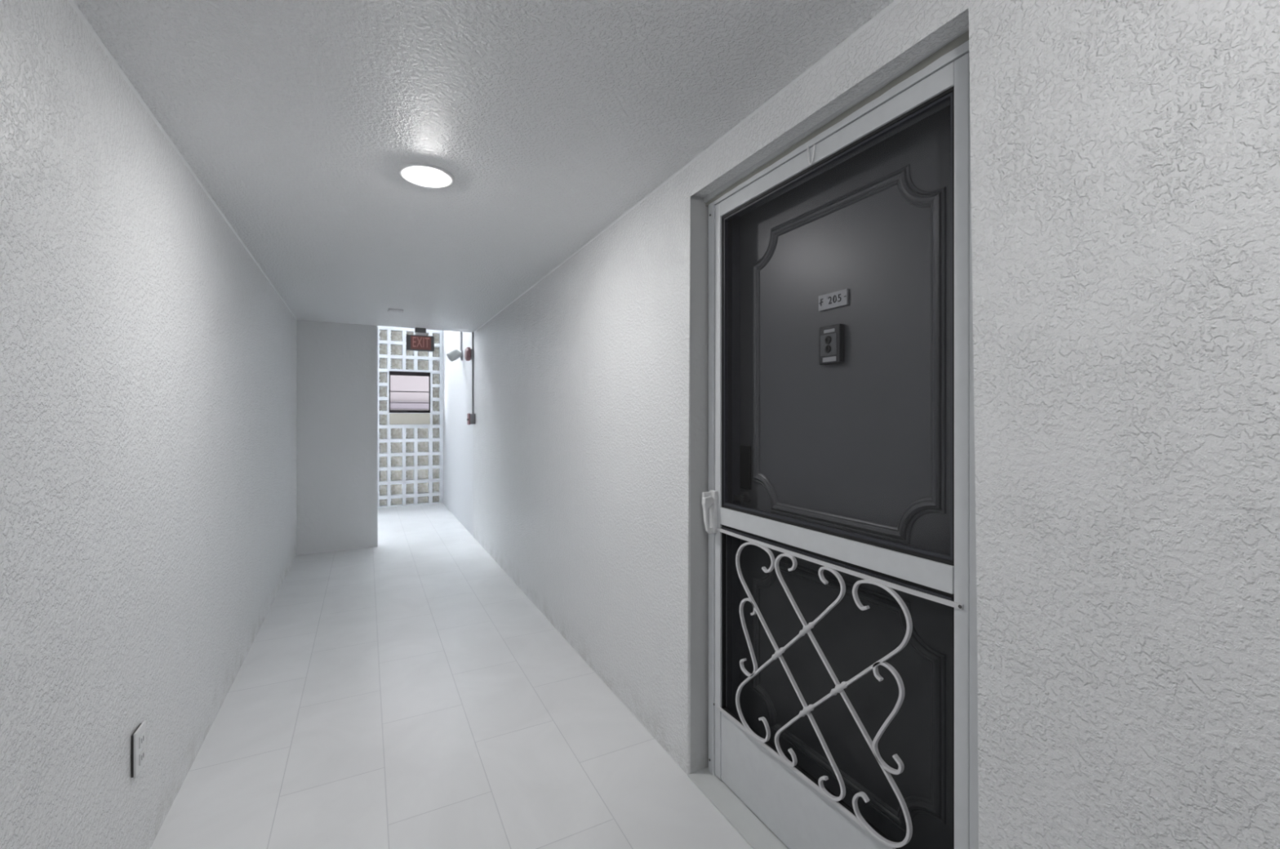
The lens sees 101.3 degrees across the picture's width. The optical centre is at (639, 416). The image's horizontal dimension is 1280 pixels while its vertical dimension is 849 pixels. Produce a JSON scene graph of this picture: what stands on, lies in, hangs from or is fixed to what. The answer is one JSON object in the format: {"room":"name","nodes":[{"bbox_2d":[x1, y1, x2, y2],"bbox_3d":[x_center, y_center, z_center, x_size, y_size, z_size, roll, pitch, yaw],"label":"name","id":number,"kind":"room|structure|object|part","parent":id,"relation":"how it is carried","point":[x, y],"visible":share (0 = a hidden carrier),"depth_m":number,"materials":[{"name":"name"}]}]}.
{"room":"apartment building corridor","nodes":[
{"label":"apartment building corridor","id":0,"kind":"room"},
{"bbox_2d":[0,0,296,848],"bbox_3d":[-1.207,0.194,0.906,0.150,2.213,9.025,0,0,-28],"label":"wall","id":1,"kind":"structure","parent":0,"point":[148,361],"depth_m":1.33,"materials":[{"name":"paint"}]},
{"bbox_2d":[130,720,146,778],"bbox_3d":[-1.417,0.939,1.485,0.015,0.124,0.076,0,0,-28],"label":"wall outlet","id":2,"kind":"object","parent":1,"relation":"attached to","point":[138,739],"visible":1,"depth_m":1.47,"materials":[{"name":"white plastic"}]},
{"bbox_2d":[139,731,144,748],"bbox_3d":[-1.411,0.915,1.487,0.003,0.032,0.034,0,0,-28],"label":"receptacle","id":3,"kind":"object","parent":2,"relation":"attached to","point":[141,733],"depth_m":1.49,"materials":[{"name":"white plastic"}]},
{"bbox_2d":[139,747,144,765],"bbox_3d":[-1.411,0.963,1.487,0.003,0.032,0.034,0,0,-28],"label":"receptacle","id":4,"kind":"object","parent":2,"relation":"attached to","point":[142,749],"depth_m":1.49,"materials":[{"name":"white plastic"}]},
{"bbox_2d":[67,0,297,320],"bbox_3d":[-1.173,-0.910,1.009,0.006,0.006,8.875,0,0,-28],"label":"trim","id":5,"kind":"structure","parent":1,"relation":"attached to","point":[73,4],"depth_m":1.58,"materials":[{"name":"white paint"}]},
{"bbox_2d":[296,320,377,555],"bbox_3d":[-3.768,-0.300,4.733,2.507,3.200,0.130,0,0,-28],"label":"wall","id":6,"kind":"structure","parent":0,"point":[337,363],"depth_m":5.09,"materials":[{"name":"white paint"}]},
{"bbox_2d":[377,325,443,507],"bbox_3d":[-4.444,-0.090,7.189,3.285,2.780,0.120,0,0,-28],"label":"block wall","id":7,"kind":"structure","parent":0,"point":[411,445],"depth_m":7.71,"materials":[{"name":"stone"}]},
{"bbox_2d":[389,371,430,413],"bbox_3d":[-3.388,-0.361,7.729,0.554,0.602,0.062,0,0,-28],"label":"window","id":8,"kind":"structure","parent":7,"relation":"in","point":[391,373],"depth_m":7.72,"materials":[{"name":"grey glass"}]},
{"bbox_3d":[-3.389,-0.370,7.732,0.526,0.013,0.015,0,0,-28],"label":"meeting rail","id":9,"kind":"part","parent":8,"relation":"part of","materials":[{"name":"white metal"}]},
{"bbox_2d":[150,502,752,848],"bbox_3d":[-1.712,1.360,2.180,3.785,0.120,11.750,0,0,-28],"label":"floor","id":10,"kind":"structure","parent":0,"point":[405,691],"depth_m":2.17,"materials":[{"name":"tile"}]},
{"bbox_2d":[687,766,789,848],"bbox_3d":[0.474,1.297,1.486,0.152,0.006,1.011,0,0,-28],"label":"threshold","id":11,"kind":"object","parent":10,"relation":"on","point":[738,814],"visible":0.6,"depth_m":1.72,"materials":[{"name":"white stone"}]},
{"bbox_2d":[72,0,894,332],"bbox_3d":[-0.494,-1.013,1.279,1.760,0.200,9.025,0,0,-28],"label":"ceiling","id":12,"kind":"structure","parent":0,"point":[550,120],"depth_m":1.57,"materials":[{"name":"white paint"}]},
{"bbox_2d":[387,308,403,312],"bbox_3d":[-2.085,-0.907,4.479,0.120,0.012,0.091,0,0,-28],"label":"cover plate","id":13,"kind":"object","parent":12,"relation":"attached to","point":[388,309],"visible":1,"depth_m":4.45,"materials":[{"name":"white plastic"}]},
{"bbox_2d":[406,327,434,351],"bbox_3d":[-2.260,-0.795,5.399,0.266,0.235,0.056,0,0,-28],"label":"exit sign","id":14,"kind":"object","parent":12,"relation":"hanging from","point":[420,341],"visible":1,"depth_m":5.38,"materials":[{"name":"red plastic"}]},
{"bbox_3d":[-2.250,-0.851,5.399,0.105,0.028,0.025,0,0,-28],"label":"canopy stem","id":15,"kind":"part","parent":14,"relation":"part of","materials":[{"name":"white plastic"}]},
{"bbox_2d":[398,162,454,188],"bbox_3d":[-0.805,-0.903,1.982,0.198,0.019,0.198,0,0,-28],"label":"recessed light","id":16,"kind":"object","parent":12,"relation":"in","point":[419,174],"visible":1,"depth_m":1.96,"materials":[{"name":"white plastic"}]},
{"bbox_2d":[407,168,445,185],"bbox_3d":[-0.805,-0.903,1.982,0.138,0.019,0.138,0,0,-28],"label":"diffuser","id":17,"kind":"object","parent":16,"relation":"attached to","point":[418,176],"depth_m":1.96,"materials":[{"name":"white plastic"}]},
{"bbox_2d":[443,0,1279,848],"bbox_3d":[-0.190,-0.900,2.975,0.350,4.400,11.750,0,0,-28],"label":"wall","id":18,"kind":"structure","parent":0,"point":[1125,154],"depth_m":0.89,"materials":[{"name":"paint"}]},
{"bbox_2d":[446,349,462,361],"bbox_3d":[-2.212,-0.733,6.290,0.200,0.150,0.123,0,0,-43],"label":"security camera","id":19,"kind":"object","parent":18,"relation":"attached to","point":[455,354],"visible":1,"depth_m":6.25,"materials":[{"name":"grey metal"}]},
{"bbox_2d":[460,331,462,351],"bbox_3d":[-2.161,-1.350,6.340,0.022,1.100,0.022,0,0,-28],"label":"conduit","id":20,"kind":"object","parent":18,"relation":"attached to","point":[460,331],"visible":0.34,"depth_m":6.33,"materials":[{"name":"grey metal"}]},
{"bbox_2d":[464,346,471,360],"bbox_3d":[-1.863,-0.683,5.717,0.074,0.142,0.142,0,0,-28],"label":"fire alarm","id":21,"kind":"object","parent":18,"relation":"attached to","point":[468,352],"visible":0.97,"depth_m":5.66,"materials":[{"name":"red plastic"}]},
{"bbox_2d":[466,413,475,424],"bbox_3d":[-1.807,0.022,5.610,0.074,0.121,0.117,0,0,-28],"label":"station","id":22,"kind":"object","parent":18,"relation":"attached to","point":[470,417],"visible":1,"depth_m":5.56,"materials":[{"name":"red plastic"}]},
{"bbox_2d":[471,332,473,413],"bbox_3d":[-1.798,-0.474,5.647,0.020,0.878,0.020,0,0,-28],"label":"conduit","id":23,"kind":"object","parent":18,"relation":"attached to","point":[472,332],"visible":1,"depth_m":5.64,"materials":[{"name":"grey metal"}]},
{"bbox_2d":[473,0,902,333],"bbox_3d":[0.248,-0.910,1.752,0.006,0.006,8.875,0,0,-28],"label":"trim","id":24,"kind":"structure","parent":18,"relation":"attached to","point":[895,2],"depth_m":1.59,"materials":[{"name":"white paint"}]},
{"bbox_2d":[703,26,968,203],"bbox_3d":[0.472,-0.798,1.485,0.011,0.021,1.011,0,0,-28],"label":"trim","id":25,"kind":"structure","parent":18,"relation":"attached to","point":[782,149],"depth_m":1.42,"materials":[{"name":"paint"}]},
{"bbox_2d":[705,30,968,206],"bbox_3d":[0.489,-0.792,1.494,0.029,0.031,1.011,0,0,-28],"label":"trim","id":26,"kind":"structure","parent":18,"relation":"attached to","point":[964,37],"depth_m":1.32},
{"bbox_2d":[726,99,952,848],"bbox_3d":[0.587,0.247,1.545,0.128,2.106,1.011,0,0,-28],"label":"door","id":27,"kind":"structure","parent":18,"relation":"in","point":[838,280],"depth_m":1.48,"materials":[{"name":"grey paint"}]},
{"bbox_3d":[0.369,0.290,1.875,0.048,0.040,0.058,0,0,-28],"label":"handle","id":28,"kind":"part","parent":27,"relation":"part of","materials":[{"name":"metal"}]},
{"bbox_3d":[0.381,0.182,1.893,0.010,0.159,0.056,0,0,-28],"label":"lock plate","id":29,"kind":"part","parent":27,"relation":"part of","materials":[{"name":"black metal"}]},
{"bbox_3d":[0.550,-0.210,1.531,0.002,0.062,0.059,0,0,-28],"label":"viewer plate","id":30,"kind":"part","parent":27,"relation":"part of","materials":[{"name":"grey metal"}]},
{"bbox_3d":[0.567,-0.342,1.541,0.007,0.046,0.107,0,0,-28],"label":"plate","id":31,"kind":"part","parent":27,"relation":"part of","materials":[{"name":"silver metal"}]},
{"bbox_3d":[0.559,0.765,1.552,0.012,0.588,0.700,0,0,-28],"label":"panel moulding","id":32,"kind":"part","parent":27,"relation":"part of","materials":[{"name":"grey paint"}]},
{"bbox_3d":[0.559,-0.158,1.552,0.012,0.963,0.700,0,0,-28],"label":"panel moulding","id":33,"kind":"part","parent":27,"relation":"part of","materials":[{"name":"grey paint"}]},
{"bbox_2d":[702,40,978,848],"bbox_3d":[0.476,0.253,1.492,0.100,2.082,0.972,0,0,-28],"label":"screen door","id":34,"kind":"structure","parent":18,"relation":"in","point":[797,807],"depth_m":1.37,"materials":[{"name":"white metal"}]},
{"bbox_3d":[0.240,0.287,1.885,0.034,0.034,0.014,0,0,-28],"label":"latch arm","id":35,"kind":"part","parent":34,"relation":"part of","materials":[{"name":"white plastic"}]},
{"bbox_3d":[0.242,0.346,1.875,0.041,0.127,0.022,0,0,-28],"label":"pull handle","id":36,"kind":"part","parent":34,"relation":"part of","materials":[{"name":"white plastic"}]},
{"bbox_3d":[0.264,0.372,1.885,0.016,0.084,0.028,0,0,-28],"label":"handle","id":37,"kind":"part","parent":34,"relation":"part of","materials":[{"name":"white plastic"}]},
{"bbox_3d":[0.491,1.163,1.500,0.022,0.250,0.835,0,0,-28],"label":"kick panel","id":38,"kind":"part","parent":34,"relation":"part of","materials":[{"name":"white metal"}]},
{"bbox_2d":[715,702,896,848],"bbox_3d":[0.472,1.029,1.493,0.010,0.021,0.881,0,0,-28],"label":"kick plate","id":39,"kind":"object","parent":34,"relation":"attached to","point":[858,820],"depth_m":1.49,"materials":[{"name":"white paint"}]},
{"bbox_2d":[806,144,815,164],"bbox_3d":[0.482,-0.740,1.478,0.004,0.060,0.029,0,0,-28],"label":"hook","id":40,"kind":"object","parent":34,"relation":"attached to","point":[814,145],"visible":1,"depth_m":1.48,"materials":[{"name":"white plastic"}]},
{"bbox_3d":[0.491,-0.737,1.500,0.030,0.050,0.835,0,0,-28],"label":"rail","id":41,"kind":"part","parent":34,"relation":"part of","materials":[{"name":"white metal"}]},
{"bbox_3d":[0.490,0.350,1.499,0.032,0.059,0.832,0,0,-28],"label":"rail","id":42,"kind":"part","parent":34,"relation":"part of","materials":[{"name":"white metal"}]},
{"bbox_2d":[716,527,963,609],"bbox_3d":[0.469,0.401,1.498,0.010,0.013,0.892,0,0,-28],"label":"rail","id":43,"kind":"object","parent":34,"relation":"attached to","point":[957,603],"depth_m":1.36,"materials":[{"name":"white metal"}]},
{"label":"outside","id":44,"kind":"structure","parent":0,"visible":0},
{"bbox_2d":[390,375,428,409],"bbox_3d":[-4.691,-0.200,13.289,9.000,9.000,4.100,0,0,-28],"label":"neighbouring building","id":45,"kind":"structure","parent":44,"point":[398,400],"depth_m":11.00,"materials":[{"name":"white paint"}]},
{"bbox_3d":[-3.772,-0.307,11.530,9.000,0.015,0.070,0,0,-28],"label":"balcony rail","id":46,"kind":"part","parent":45,"relation":"part of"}
]}

